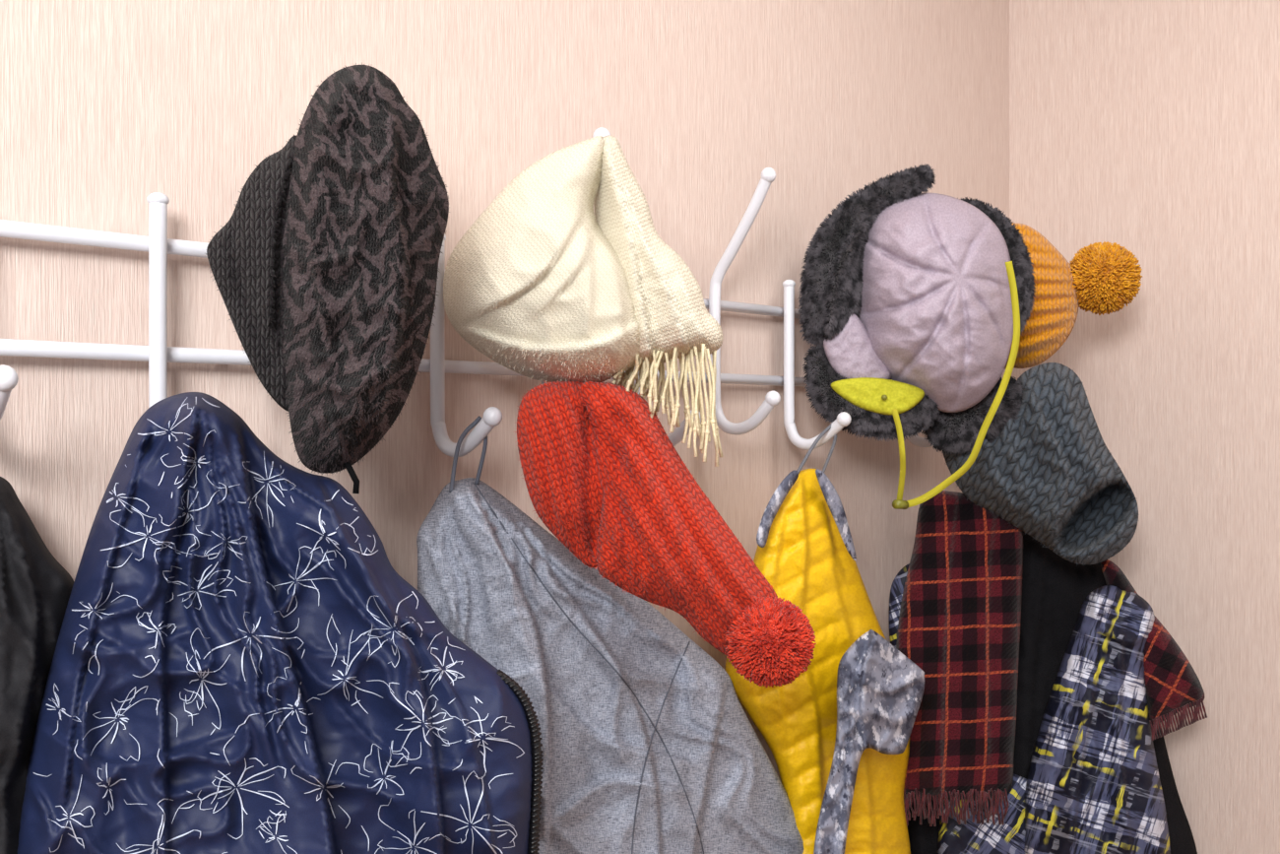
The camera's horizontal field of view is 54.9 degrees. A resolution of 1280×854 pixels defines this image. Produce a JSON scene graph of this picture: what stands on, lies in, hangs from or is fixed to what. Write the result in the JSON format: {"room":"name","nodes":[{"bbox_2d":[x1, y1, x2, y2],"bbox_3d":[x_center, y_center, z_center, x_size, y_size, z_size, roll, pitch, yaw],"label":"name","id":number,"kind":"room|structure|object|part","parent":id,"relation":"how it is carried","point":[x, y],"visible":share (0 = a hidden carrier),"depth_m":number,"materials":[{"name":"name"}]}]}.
{"room":"entryway","nodes":[
{"label":"entryway","id":0,"kind":"room"},
{"bbox_2d":[0,0,1009,826],"bbox_3d":[-0.764,0.200,1.048,0.100,2.600,4.416,0,0,45],"label":"wall","id":1,"kind":"structure","parent":0,"point":[106,105],"depth_m":1.53,"materials":[{"name":"pink paper"}]},
{"bbox_2d":[0,127,933,456],"bbox_3d":[-0.232,-0.165,1.403,0.157,0.402,2.587,0,0,45],"label":"coat rack","id":2,"kind":"object","parent":1,"relation":"attached to","point":[158,353],"visible":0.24,"depth_m":1.38,"materials":[{"name":"white metal"}]},
{"bbox_2d":[0,476,74,853],"bbox_3d":[-0.574,0.318,1.059,0.101,0.566,0.187,0,0,45],"label":"jacket","id":3,"kind":"object","parent":2,"relation":"hanging from","point":[35,590],"visible":0.86,"depth_m":1.06,"materials":[{"name":"black fabric"}]},
{"bbox_2d":[17,391,543,853],"bbox_3d":[-0.325,0.328,1.124,0.496,0.721,0.200,0,0,-14],"label":"jacket","id":4,"kind":"object","parent":2,"relation":"hanging from","point":[242,663],"visible":1,"depth_m":1.08,"materials":[{"name":"fabric"}]},
{"bbox_2d":[205,63,449,493],"bbox_3d":[-0.274,-0.143,1.167,0.284,0.415,0.171,0,0,45],"label":"cap","id":5,"kind":"object","parent":2,"relation":"hanging from","point":[324,266],"visible":1,"depth_m":1.12,"materials":[{"name":"fabric"}]},
{"bbox_3d":[-0.276,0.048,1.176,0.006,0.032,0.016,0,0,45],"label":"tie cord","id":6,"kind":"part","parent":5,"relation":"part of","materials":[{"name":"black fabric"}]},
{"bbox_3d":[-0.274,-0.153,1.144,0.168,0.395,0.191,0,0,7],"label":"crown","id":7,"kind":"part","parent":5,"relation":"part of","materials":[{"name":"black fabric"}]},
{"bbox_2d":[443,134,723,466],"bbox_3d":[-0.055,-0.149,1.420,0.321,0.393,0.210,0,0,-22],"label":"knit hat","id":8,"kind":"object","parent":2,"relation":"hanging from","point":[547,287],"visible":0.99,"depth_m":1.38,"materials":[{"name":"beige fabric"}]},
{"bbox_2d":[443,134,640,382],"bbox_3d":[-0.103,-0.193,1.406,0.232,0.292,0.209,0,0,45],"label":"hood","id":9,"kind":"object","parent":8,"relation":"attached to","point":[544,285],"depth_m":1.35,"materials":[{"name":"beige fabric"}]},
{"bbox_2d":[416,415,803,853],"bbox_3d":[0.041,0.507,1.597,0.799,1.040,0.148,0,0,-44],"label":"jacket","id":10,"kind":"object","parent":2,"relation":"hanging from","point":[650,745],"visible":0.76,"depth_m":1.48,"materials":[{"name":"grey fabric"}]},
{"bbox_2d":[514,380,816,687],"bbox_3d":[0.029,0.125,1.418,0.358,0.361,0.146,0,0,-18],"label":"hat","id":11,"kind":"object","parent":2,"relation":"hanging from","point":[604,476],"visible":1,"depth_m":1.38,"materials":[{"name":"red fabric"}]},
{"bbox_3d":[0.059,0.115,1.447,0.107,0.334,0.272,0,0,45],"label":"crown","id":12,"kind":"part","parent":11,"relation":"part of","materials":[{"name":"red fabric"}]},
{"bbox_2d":[725,421,924,853],"bbox_3d":[0.337,0.559,1.881,0.158,1.136,0.533,0,0,43],"label":"quilted jacket","id":13,"kind":"object","parent":2,"relation":"hanging from","point":[837,736],"visible":0.88,"depth_m":1.80,"materials":[{"name":"fabric"}]},
{"bbox_3d":[0.193,0.115,1.733,0.012,0.106,0.097,0,0,45],"label":"collar trim","id":14,"kind":"part","parent":13,"relation":"part of","materials":[{"name":"grey fabric"}]},
{"bbox_3d":[0.291,0.132,1.832,0.012,0.141,0.104,0,0,45],"label":"collar trim","id":15,"kind":"part","parent":13,"relation":"part of","materials":[{"name":"grey fabric"}]},
{"bbox_2d":[797,163,1035,509],"bbox_3d":[0.450,-0.143,1.902,0.384,0.538,0.177,0,0,-15],"label":"hat","id":16,"kind":"object","parent":2,"relation":"hanging from","point":[914,303],"visible":0.98,"depth_m":1.88,"materials":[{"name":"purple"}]},
{"bbox_3d":[0.335,-0.122,1.903,0.105,0.110,0.035,0,0,0],"label":"panel","id":17,"kind":"part","parent":16,"relation":"part of","materials":[{"name":"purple fabric"}]},
{"bbox_3d":[0.452,-0.195,1.912,0.189,0.345,0.223,0,0,45],"label":"crown","id":18,"kind":"part","parent":16,"relation":"part of","materials":[{"name":"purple fabric"}]},
{"bbox_2d":[888,563,1170,853],"bbox_3d":[0.678,0.712,2.082,0.502,0.954,0.132,0,0,4],"label":"jacket","id":19,"kind":"object","parent":2,"relation":"hanging from","point":[1092,785],"visible":0.85,"depth_m":2.06,"materials":[{"name":"multicoloured fabric"}]},
{"bbox_2d":[896,490,1207,826],"bbox_3d":[0.705,0.388,2.086,0.540,0.561,0.080,0,0,-6],"label":"scarf","id":20,"kind":"object","parent":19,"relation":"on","point":[960,616],"visible":0.93,"depth_m":2.06,"materials":[{"name":"fabric"}]},
{"bbox_2d":[940,362,1139,564],"bbox_3d":[0.686,0.062,2.060,0.360,0.341,0.235,0,0,-28],"label":"knit hat","id":21,"kind":"object","parent":2,"relation":"hanging from","point":[1052,474],"visible":0.91,"depth_m":1.98,"materials":[{"name":"grey fabric"}]},
{"bbox_2d":[907,530,1197,853],"bbox_3d":[0.747,0.708,2.202,0.612,1.061,0.087,0,0,-1],"label":"coat","id":22,"kind":"object","parent":2,"relation":"hanging from","point":[1055,588],"visible":0.2,"depth_m":2.18,"materials":[{"name":"black fabric"}]},
{"bbox_2d":[1004,222,1142,368],"bbox_3d":[0.740,-0.231,2.132,0.258,0.261,0.131,0,0,-9],"label":"hat","id":23,"kind":"object","parent":2,"relation":"hanging from","point":[1101,278],"visible":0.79,"depth_m":2.10,"materials":[{"name":"orange fabric"}]},
{"bbox_3d":[0.680,-0.231,2.130,0.115,0.261,0.155,0,0,45],"label":"crown","id":24,"kind":"part","parent":23,"relation":"part of","materials":[{"name":"orange fabric"}]},
{"bbox_2d":[1009,0,1279,853],"bbox_3d":[2.069,0.200,1.282,3.600,2.600,0.100,0,0,45],"label":"wall","id":25,"kind":"structure","parent":0,"point":[1150,128],"depth_m":2.26,"materials":[{"name":"pink paper"}]}
]}

